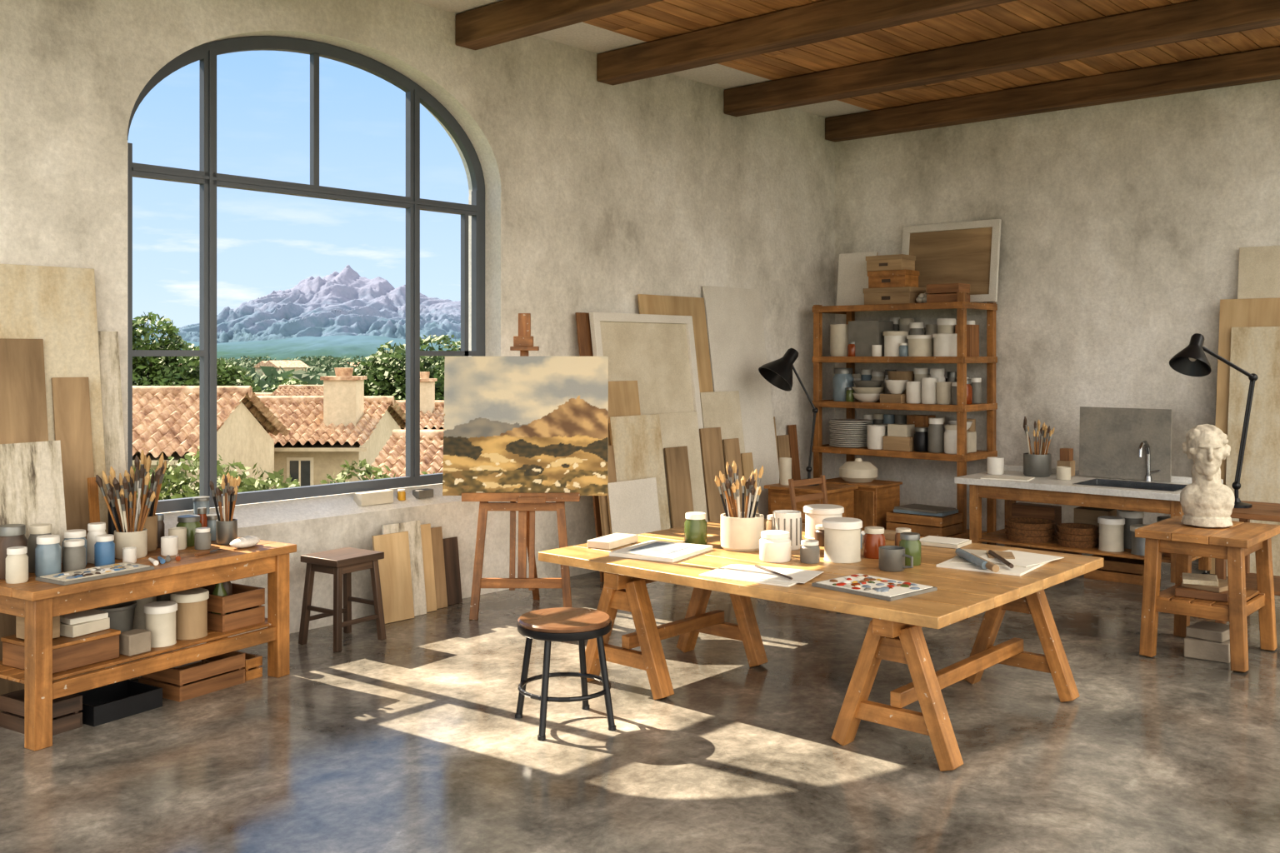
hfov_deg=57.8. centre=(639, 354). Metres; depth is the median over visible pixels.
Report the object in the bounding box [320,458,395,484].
shrub
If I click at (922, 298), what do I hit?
plastic bag
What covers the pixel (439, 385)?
tree
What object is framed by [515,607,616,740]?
round stool
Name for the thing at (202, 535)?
paint jar
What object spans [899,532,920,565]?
glass jar
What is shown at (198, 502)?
glass jar
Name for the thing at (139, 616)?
storage jar
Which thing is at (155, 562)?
tubes
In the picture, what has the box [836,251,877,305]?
canvas
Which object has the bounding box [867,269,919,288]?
storage box
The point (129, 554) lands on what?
paint jar
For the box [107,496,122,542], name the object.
bottle
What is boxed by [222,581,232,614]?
oil bottle
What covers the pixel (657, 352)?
canvas
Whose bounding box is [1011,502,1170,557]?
storage jar collection
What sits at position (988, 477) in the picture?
paper sheet
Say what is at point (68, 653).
wooden box
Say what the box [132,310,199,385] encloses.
tree
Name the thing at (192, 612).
storage jar
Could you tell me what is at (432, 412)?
house
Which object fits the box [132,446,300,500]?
shrub
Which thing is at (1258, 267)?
panel
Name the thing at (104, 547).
paint jar
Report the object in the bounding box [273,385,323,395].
house
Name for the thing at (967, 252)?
framed canvas
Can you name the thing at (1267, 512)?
side table
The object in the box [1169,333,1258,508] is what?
desk lamp
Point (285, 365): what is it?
farmhouse
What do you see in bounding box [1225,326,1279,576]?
panel
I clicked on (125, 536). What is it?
pot
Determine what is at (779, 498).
base cabinet
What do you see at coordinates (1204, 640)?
boxes
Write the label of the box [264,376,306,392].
tree
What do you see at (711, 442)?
plank
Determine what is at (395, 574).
plank
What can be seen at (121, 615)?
bucket
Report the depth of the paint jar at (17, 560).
5.70 m
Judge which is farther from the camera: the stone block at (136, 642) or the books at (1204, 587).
the books at (1204, 587)
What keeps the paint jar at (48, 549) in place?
on the workbench
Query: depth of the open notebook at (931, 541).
7.06 m
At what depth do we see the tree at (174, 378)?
44.74 m
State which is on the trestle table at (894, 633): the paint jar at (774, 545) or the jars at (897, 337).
the paint jar at (774, 545)
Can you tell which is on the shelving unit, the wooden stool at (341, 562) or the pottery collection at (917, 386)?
the pottery collection at (917, 386)
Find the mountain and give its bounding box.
[135,265,460,343]
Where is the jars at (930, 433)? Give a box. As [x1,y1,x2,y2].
[829,413,976,454]
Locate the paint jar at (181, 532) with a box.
[168,527,186,549]
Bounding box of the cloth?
[230,535,259,548]
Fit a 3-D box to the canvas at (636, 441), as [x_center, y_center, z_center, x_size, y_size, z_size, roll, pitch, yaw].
[0.017,1.212,9.893,0.208,1.369,0.630,0,0,42]
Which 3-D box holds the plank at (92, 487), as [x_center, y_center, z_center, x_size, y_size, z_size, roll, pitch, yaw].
[-3.041,0.908,6.460,0.064,0.440,0.050,0,0,32]
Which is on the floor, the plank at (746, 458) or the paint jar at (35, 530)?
the plank at (746, 458)
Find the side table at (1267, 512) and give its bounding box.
[1215,500,1279,624]
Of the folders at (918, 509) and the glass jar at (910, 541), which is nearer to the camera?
the glass jar at (910, 541)
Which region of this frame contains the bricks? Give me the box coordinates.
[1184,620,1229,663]
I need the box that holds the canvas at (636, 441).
[608,414,670,529]
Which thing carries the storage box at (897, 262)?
on the storage box at (890, 278)
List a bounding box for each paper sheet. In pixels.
[698,564,824,587]
[980,475,1034,481]
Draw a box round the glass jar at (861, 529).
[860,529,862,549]
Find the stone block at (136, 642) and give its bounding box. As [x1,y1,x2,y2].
[119,629,150,656]
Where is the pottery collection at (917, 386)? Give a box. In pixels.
[832,368,981,404]
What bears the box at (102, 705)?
on the floor
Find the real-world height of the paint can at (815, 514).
0.198 m
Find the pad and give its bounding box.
[609,540,712,562]
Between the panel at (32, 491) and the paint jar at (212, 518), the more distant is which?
the paint jar at (212, 518)
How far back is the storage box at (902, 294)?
11.75 m
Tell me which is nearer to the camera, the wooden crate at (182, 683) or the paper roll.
the wooden crate at (182, 683)
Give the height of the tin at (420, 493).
0.060 m
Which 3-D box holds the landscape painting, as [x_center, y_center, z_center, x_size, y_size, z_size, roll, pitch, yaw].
[-0.820,0.516,8.335,1.180,0.999,0.125,0,0,0]
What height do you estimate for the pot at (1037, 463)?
0.540 m
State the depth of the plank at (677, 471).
10.26 m
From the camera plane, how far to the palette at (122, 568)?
5.86 m
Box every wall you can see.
[0,0,834,660]
[835,79,1279,564]
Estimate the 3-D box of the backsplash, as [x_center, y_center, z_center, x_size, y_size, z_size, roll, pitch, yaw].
[4.255,0.784,10.169,0.780,0.620,0.065,0,0,42]
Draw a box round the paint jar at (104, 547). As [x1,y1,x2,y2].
[94,534,114,566]
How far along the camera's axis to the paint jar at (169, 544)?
6.47 m
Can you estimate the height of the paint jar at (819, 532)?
0.120 m
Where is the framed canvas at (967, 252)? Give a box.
[901,219,1001,302]
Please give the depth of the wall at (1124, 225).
11.19 m
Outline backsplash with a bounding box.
[1079,406,1171,482]
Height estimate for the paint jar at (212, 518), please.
0.150 m
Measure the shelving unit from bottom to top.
2.500 m
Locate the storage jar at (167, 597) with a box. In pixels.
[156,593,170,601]
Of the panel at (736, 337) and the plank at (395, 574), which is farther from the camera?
the panel at (736, 337)
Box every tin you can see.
[209,472,240,544]
[412,488,433,499]
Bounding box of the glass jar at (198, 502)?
[192,496,209,514]
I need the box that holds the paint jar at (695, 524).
[684,511,706,544]
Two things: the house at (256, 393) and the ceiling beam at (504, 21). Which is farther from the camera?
the house at (256, 393)
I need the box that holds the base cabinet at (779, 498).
[764,483,858,523]
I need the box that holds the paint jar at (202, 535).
[194,527,210,549]
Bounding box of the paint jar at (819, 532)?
[815,524,824,546]
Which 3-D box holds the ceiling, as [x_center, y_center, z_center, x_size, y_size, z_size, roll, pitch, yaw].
[1.036,-2.727,6.898,6.400,0.206,10.700,0,0,42]
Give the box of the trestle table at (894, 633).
[538,519,1103,771]
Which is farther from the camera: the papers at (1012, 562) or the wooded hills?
the wooded hills
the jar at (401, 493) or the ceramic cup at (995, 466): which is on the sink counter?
the ceramic cup at (995, 466)
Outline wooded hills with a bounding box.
[136,335,460,362]
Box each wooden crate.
[0,689,82,735]
[138,651,244,702]
[197,583,264,632]
[209,650,262,681]
[886,510,962,537]
[920,531,968,539]
[926,283,969,302]
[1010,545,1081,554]
[1084,555,1160,585]
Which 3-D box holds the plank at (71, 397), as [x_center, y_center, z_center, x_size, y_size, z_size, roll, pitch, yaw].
[-3.177,1.016,6.557,0.248,1.767,0.200,0,0,42]
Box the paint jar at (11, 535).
[0,524,27,579]
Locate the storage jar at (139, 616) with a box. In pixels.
[132,596,156,629]
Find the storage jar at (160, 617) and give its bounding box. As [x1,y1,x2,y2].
[143,600,177,647]
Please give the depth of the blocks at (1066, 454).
10.40 m
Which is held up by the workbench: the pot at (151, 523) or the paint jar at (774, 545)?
the pot at (151, 523)
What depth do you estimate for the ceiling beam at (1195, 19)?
9.50 m
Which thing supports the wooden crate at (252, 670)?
on the floor
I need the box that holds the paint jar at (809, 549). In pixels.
[800,540,819,564]
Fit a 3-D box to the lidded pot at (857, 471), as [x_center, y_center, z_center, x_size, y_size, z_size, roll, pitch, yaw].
[2.185,1.158,11.586,0.380,0.230,0.380,0,0,42]
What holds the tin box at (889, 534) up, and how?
on the trestle table at (894, 633)
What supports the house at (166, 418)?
on the ground
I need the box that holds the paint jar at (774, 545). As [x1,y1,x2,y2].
[759,530,790,563]
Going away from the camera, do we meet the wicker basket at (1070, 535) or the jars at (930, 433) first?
the wicker basket at (1070, 535)
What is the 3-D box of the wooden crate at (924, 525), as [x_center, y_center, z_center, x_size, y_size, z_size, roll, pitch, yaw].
[2.719,1.608,11.073,0.580,0.180,0.420,0,0,42]
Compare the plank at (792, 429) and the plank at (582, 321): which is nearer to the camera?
the plank at (582, 321)
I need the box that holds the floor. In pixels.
[0,541,1279,852]
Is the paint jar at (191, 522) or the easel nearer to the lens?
the paint jar at (191, 522)
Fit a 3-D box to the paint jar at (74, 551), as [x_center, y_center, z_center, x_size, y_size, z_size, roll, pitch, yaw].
[-2.943,1.049,6.024,0.110,0.160,0.110,0,0,32]
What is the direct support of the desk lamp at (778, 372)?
on the base cabinet at (779, 498)
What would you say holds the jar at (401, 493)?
on the wall at (599, 196)
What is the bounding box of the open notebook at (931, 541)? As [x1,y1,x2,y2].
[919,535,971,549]
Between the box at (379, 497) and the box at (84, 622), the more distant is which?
the box at (379, 497)
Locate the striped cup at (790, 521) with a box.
[771,510,801,550]
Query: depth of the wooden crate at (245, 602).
6.68 m
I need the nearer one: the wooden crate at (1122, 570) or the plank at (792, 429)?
the wooden crate at (1122, 570)
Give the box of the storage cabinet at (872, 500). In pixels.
[825,477,902,529]
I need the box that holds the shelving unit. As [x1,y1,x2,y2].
[812,291,997,542]
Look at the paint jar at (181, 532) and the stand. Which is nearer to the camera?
the paint jar at (181, 532)
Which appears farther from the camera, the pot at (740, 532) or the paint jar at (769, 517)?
the paint jar at (769, 517)
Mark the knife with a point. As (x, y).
(205, 552)
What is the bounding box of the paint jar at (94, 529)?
[86,522,106,564]
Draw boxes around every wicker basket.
[1005,517,1054,543]
[1056,523,1099,548]
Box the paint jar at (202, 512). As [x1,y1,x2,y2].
[197,507,207,527]
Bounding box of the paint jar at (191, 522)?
[175,515,201,546]
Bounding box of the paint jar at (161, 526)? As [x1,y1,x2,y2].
[157,514,164,548]
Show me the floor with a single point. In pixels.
(412, 740)
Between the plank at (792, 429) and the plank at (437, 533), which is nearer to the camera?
the plank at (437, 533)
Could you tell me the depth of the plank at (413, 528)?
8.43 m
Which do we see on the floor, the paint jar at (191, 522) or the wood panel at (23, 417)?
the wood panel at (23, 417)
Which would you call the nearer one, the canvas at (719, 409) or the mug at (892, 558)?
the mug at (892, 558)
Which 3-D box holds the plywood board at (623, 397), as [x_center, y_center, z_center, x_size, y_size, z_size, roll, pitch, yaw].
[-0.148,1.066,9.819,0.239,1.668,0.600,0,0,42]
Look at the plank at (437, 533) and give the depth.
8.68 m
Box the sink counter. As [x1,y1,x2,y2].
[954,440,1223,583]
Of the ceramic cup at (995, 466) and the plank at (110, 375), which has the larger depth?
the ceramic cup at (995, 466)
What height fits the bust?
0.642 m
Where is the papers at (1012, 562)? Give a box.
[936,548,1064,576]
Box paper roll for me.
[779,457,791,485]
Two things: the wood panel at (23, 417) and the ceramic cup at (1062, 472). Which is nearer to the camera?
the wood panel at (23, 417)
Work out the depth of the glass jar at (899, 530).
6.87 m
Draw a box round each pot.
[95,465,161,559]
[124,450,167,551]
[715,460,764,551]
[839,458,877,482]
[1023,416,1054,477]
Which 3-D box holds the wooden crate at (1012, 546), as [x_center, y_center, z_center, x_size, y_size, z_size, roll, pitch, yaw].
[3.717,1.810,10.602,0.500,0.180,0.400,0,0,42]
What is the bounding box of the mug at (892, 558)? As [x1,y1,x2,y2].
[879,545,913,572]
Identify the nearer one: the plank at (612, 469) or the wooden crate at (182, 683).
the wooden crate at (182, 683)
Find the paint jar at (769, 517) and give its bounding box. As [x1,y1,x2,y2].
[766,514,772,530]
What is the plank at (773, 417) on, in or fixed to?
on the floor
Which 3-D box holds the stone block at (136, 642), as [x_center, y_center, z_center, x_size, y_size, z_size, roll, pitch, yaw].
[-2.678,1.526,6.131,0.110,0.110,0.130,0,0,32]
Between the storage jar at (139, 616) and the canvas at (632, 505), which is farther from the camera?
the canvas at (632, 505)
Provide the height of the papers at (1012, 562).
0.062 m
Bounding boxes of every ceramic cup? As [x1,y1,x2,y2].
[986,456,1004,474]
[1056,466,1070,479]
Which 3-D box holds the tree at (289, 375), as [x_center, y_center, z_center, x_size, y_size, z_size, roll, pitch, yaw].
[-21.086,3.521,70.176,5.427,4.954,5.466,0,0,42]
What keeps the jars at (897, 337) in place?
on the shelving unit
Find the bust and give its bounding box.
[1180,424,1234,527]
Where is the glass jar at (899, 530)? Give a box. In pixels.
[895,527,910,546]
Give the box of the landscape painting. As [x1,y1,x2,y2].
[442,356,608,495]
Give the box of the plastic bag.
[915,292,928,303]
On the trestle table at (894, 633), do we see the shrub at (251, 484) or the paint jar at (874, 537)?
the paint jar at (874, 537)
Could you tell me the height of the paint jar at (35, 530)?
0.240 m
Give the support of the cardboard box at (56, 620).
on the wooden box at (68, 653)
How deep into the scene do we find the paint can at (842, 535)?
6.49 m
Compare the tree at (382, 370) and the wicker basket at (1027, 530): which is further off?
the tree at (382, 370)
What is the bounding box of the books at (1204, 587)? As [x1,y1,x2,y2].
[1175,572,1228,602]
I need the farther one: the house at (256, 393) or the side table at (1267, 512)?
the house at (256, 393)
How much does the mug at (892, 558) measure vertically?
0.120 m
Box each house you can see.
[132,385,290,496]
[254,392,275,395]
[256,367,405,489]
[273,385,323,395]
[364,430,443,479]
[395,371,444,429]
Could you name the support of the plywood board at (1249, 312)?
on the floor
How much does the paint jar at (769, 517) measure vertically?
0.140 m
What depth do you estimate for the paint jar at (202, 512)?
6.97 m
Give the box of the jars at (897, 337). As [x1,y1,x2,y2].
[830,317,979,356]
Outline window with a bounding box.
[127,35,484,514]
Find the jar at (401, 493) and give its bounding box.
[397,489,405,500]
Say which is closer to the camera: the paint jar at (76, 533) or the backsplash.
the paint jar at (76, 533)
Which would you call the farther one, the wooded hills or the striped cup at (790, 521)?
the wooded hills
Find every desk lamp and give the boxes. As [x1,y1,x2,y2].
[758,348,819,485]
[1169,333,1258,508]
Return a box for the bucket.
[95,600,136,632]
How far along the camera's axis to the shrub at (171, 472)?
13.59 m
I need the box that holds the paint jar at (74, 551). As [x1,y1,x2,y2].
[62,539,85,572]
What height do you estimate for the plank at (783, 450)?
1.047 m
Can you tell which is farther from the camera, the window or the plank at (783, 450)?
the plank at (783, 450)
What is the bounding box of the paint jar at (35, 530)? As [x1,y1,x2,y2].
[27,523,52,573]
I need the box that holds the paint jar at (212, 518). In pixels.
[206,514,220,540]
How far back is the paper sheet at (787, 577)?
6.08 m
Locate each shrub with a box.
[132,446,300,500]
[135,467,192,499]
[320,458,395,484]
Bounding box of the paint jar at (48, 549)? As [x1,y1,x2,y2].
[35,535,61,577]
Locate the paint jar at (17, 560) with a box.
[5,546,28,584]
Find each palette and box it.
[35,562,154,585]
[811,573,937,601]
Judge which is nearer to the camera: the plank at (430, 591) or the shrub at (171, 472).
the plank at (430, 591)
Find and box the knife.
[195,549,223,556]
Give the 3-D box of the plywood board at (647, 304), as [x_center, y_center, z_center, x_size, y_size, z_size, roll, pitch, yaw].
[0.414,0.679,10.710,0.340,2.442,0.940,0,0,42]
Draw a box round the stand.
[1135,515,1279,672]
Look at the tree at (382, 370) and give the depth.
44.23 m
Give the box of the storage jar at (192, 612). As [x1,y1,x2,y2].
[170,588,209,639]
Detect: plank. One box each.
[51,377,104,694]
[87,477,99,523]
[97,331,138,682]
[371,531,414,624]
[381,520,426,616]
[420,524,436,612]
[430,526,447,609]
[442,536,462,605]
[575,312,604,582]
[600,445,616,536]
[664,445,693,528]
[699,427,726,521]
[722,438,745,512]
[740,452,758,513]
[773,416,779,468]
[776,435,792,479]
[787,425,800,480]
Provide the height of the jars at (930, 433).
0.350 m
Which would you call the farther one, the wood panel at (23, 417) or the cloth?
the cloth
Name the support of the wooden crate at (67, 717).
on the floor
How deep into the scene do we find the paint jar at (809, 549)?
6.46 m
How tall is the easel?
2.207 m
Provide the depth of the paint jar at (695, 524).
7.07 m
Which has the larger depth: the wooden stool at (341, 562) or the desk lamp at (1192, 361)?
the desk lamp at (1192, 361)
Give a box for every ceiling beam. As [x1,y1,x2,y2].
[455,0,663,49]
[596,0,1017,84]
[724,0,1279,116]
[825,45,1279,141]
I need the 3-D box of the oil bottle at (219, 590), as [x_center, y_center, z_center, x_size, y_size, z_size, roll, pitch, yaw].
[-2.438,1.430,6.712,0.090,0.270,0.090,0,0,32]
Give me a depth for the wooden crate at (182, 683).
6.47 m
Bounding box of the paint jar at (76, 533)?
[62,529,87,565]
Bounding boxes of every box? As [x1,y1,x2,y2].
[0,628,120,674]
[15,615,59,639]
[60,609,109,637]
[75,680,162,726]
[353,490,393,506]
[862,286,925,304]
[865,254,915,271]
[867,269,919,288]
[883,530,895,540]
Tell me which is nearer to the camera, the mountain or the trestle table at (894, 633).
the trestle table at (894, 633)
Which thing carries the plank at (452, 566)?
on the floor
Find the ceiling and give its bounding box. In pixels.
[408,0,1279,117]
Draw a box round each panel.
[0,338,60,712]
[0,440,66,563]
[702,285,779,519]
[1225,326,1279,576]
[1237,245,1279,299]
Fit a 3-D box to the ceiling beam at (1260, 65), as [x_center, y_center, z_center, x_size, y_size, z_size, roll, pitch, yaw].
[4.513,-2.502,10.819,6.398,0.244,0.210,0,0,42]
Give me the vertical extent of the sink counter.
1.158 m
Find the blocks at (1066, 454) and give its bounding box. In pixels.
[1057,448,1074,476]
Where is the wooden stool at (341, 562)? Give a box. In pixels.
[298,547,386,652]
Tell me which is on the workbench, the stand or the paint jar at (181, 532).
the paint jar at (181, 532)
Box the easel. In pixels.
[461,313,580,620]
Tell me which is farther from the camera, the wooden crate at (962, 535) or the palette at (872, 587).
the wooden crate at (962, 535)
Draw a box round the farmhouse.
[180,360,359,379]
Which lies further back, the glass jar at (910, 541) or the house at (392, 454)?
the house at (392, 454)
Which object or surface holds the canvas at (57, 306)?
on the floor
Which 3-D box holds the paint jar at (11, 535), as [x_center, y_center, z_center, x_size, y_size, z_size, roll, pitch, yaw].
[-3.181,0.999,5.865,0.140,0.260,0.140,0,0,32]
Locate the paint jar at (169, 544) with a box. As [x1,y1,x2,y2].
[160,535,178,556]
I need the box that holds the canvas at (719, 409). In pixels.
[700,390,745,502]
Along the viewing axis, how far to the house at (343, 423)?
26.63 m
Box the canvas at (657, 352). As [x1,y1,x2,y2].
[589,312,708,520]
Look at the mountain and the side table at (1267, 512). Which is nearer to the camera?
the side table at (1267, 512)
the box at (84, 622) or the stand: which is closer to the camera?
the box at (84, 622)
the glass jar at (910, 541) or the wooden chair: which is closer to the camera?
the glass jar at (910, 541)
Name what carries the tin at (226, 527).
on the workbench
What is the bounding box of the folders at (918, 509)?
[893,504,958,516]
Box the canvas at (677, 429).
[659,411,708,528]
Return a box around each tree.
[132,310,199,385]
[135,355,443,392]
[150,348,262,392]
[263,374,307,392]
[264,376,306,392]
[352,340,433,400]
[385,334,460,400]
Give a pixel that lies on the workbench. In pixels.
(37, 602)
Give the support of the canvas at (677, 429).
on the floor
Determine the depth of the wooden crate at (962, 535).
10.97 m
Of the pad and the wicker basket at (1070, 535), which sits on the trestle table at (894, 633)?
the pad
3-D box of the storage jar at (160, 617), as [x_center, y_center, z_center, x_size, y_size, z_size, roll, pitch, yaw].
[-2.612,1.472,6.314,0.171,0.218,0.171,0,0,32]
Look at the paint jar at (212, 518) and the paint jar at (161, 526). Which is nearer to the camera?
the paint jar at (161, 526)
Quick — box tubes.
[148,554,180,565]
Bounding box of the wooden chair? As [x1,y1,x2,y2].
[788,475,828,519]
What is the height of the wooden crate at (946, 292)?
0.190 m
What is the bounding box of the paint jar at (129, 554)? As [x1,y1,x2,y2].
[122,546,136,563]
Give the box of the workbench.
[0,537,296,751]
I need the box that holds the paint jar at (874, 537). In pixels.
[863,526,884,559]
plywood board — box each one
[598,380,640,536]
[637,294,713,392]
[1210,297,1279,574]
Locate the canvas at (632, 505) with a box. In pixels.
[606,477,660,534]
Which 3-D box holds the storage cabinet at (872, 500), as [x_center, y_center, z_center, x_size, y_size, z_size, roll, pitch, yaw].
[2.185,1.587,11.587,0.700,0.625,0.519,0,0,42]
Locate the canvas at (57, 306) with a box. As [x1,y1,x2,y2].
[0,264,116,685]
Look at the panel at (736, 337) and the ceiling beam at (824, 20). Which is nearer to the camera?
the ceiling beam at (824, 20)
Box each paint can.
[803,504,844,539]
[822,517,862,563]
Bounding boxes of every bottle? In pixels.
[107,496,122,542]
[210,583,227,614]
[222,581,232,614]
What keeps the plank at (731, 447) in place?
on the floor

